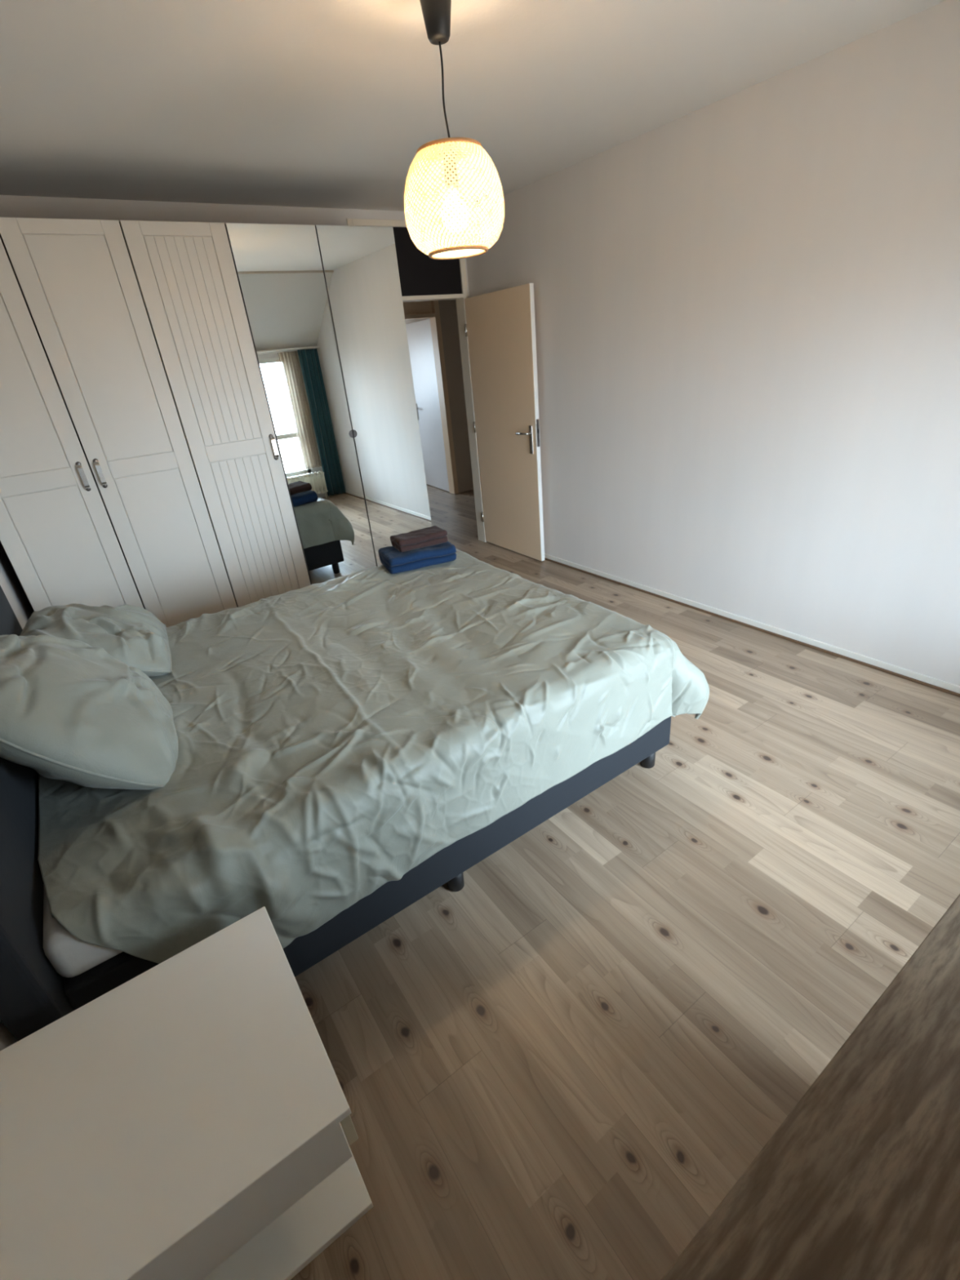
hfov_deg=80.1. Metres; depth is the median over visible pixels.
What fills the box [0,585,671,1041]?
bed
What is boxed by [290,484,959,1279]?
floor
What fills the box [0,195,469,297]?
wall
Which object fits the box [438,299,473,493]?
wall
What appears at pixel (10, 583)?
wall
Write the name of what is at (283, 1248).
shelf
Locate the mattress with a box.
[43,884,122,977]
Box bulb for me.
[441,149,467,233]
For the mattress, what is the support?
on the bed
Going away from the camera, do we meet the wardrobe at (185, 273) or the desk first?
the desk
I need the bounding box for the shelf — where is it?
[201,1122,373,1279]
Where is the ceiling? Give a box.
[0,0,946,211]
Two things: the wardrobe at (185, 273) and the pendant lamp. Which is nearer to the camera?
the pendant lamp
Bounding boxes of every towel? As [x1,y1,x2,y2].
[377,541,456,573]
[390,525,448,551]
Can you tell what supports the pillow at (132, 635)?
on the duvet
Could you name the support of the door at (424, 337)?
in the wall at (447, 308)
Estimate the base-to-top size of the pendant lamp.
0.655 m
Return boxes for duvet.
[37,548,709,964]
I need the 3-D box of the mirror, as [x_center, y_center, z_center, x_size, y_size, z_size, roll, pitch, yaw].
[-0.632,-1.429,3.886,0.493,2.289,0.005,-22,31,-29]
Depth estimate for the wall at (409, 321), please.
7.28 m
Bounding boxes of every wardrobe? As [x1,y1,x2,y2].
[0,217,236,626]
[119,220,311,607]
[224,222,431,584]
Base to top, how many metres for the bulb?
0.217 m
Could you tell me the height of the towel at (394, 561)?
0.091 m
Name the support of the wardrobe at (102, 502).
on the floor
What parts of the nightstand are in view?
drawer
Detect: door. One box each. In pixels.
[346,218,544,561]
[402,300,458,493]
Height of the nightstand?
0.550 m
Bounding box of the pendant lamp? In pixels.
[404,0,504,259]
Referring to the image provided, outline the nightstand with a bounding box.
[0,906,373,1279]
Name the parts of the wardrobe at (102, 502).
door, handle, handle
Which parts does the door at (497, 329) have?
frame, transom panel, handle lever, handle plate, lock plate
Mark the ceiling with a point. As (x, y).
(320, 104)
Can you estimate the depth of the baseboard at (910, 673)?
3.30 m
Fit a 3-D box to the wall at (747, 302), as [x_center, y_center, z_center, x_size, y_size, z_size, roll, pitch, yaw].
[1.528,-1.327,2.952,0.120,2.700,5.277,-22,31,-29]
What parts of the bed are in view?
headboard, leg, leg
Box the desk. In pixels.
[661,893,959,1279]
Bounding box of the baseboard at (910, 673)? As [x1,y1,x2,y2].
[544,553,959,693]
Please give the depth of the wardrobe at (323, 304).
3.60 m
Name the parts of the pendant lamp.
cord, lamp shade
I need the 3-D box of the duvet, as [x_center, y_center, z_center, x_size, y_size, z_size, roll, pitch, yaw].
[-0.483,0.170,2.376,2.164,0.443,1.836,-22,31,-29]
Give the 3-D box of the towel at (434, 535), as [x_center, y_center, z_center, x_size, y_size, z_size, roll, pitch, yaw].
[-0.330,-0.551,3.074,0.275,0.066,0.194,-17,29,-21]
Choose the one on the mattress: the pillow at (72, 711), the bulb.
the pillow at (72, 711)
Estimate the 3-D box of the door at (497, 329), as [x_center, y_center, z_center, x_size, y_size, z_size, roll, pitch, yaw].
[-0.202,-1.804,4.431,0.950,2.530,0.984,-22,31,-29]
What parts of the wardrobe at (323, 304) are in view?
door, door, finger pull, finger pull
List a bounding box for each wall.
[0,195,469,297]
[0,541,34,1050]
[404,318,430,324]
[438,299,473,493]
[464,0,959,685]
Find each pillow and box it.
[0,634,177,790]
[19,603,171,676]

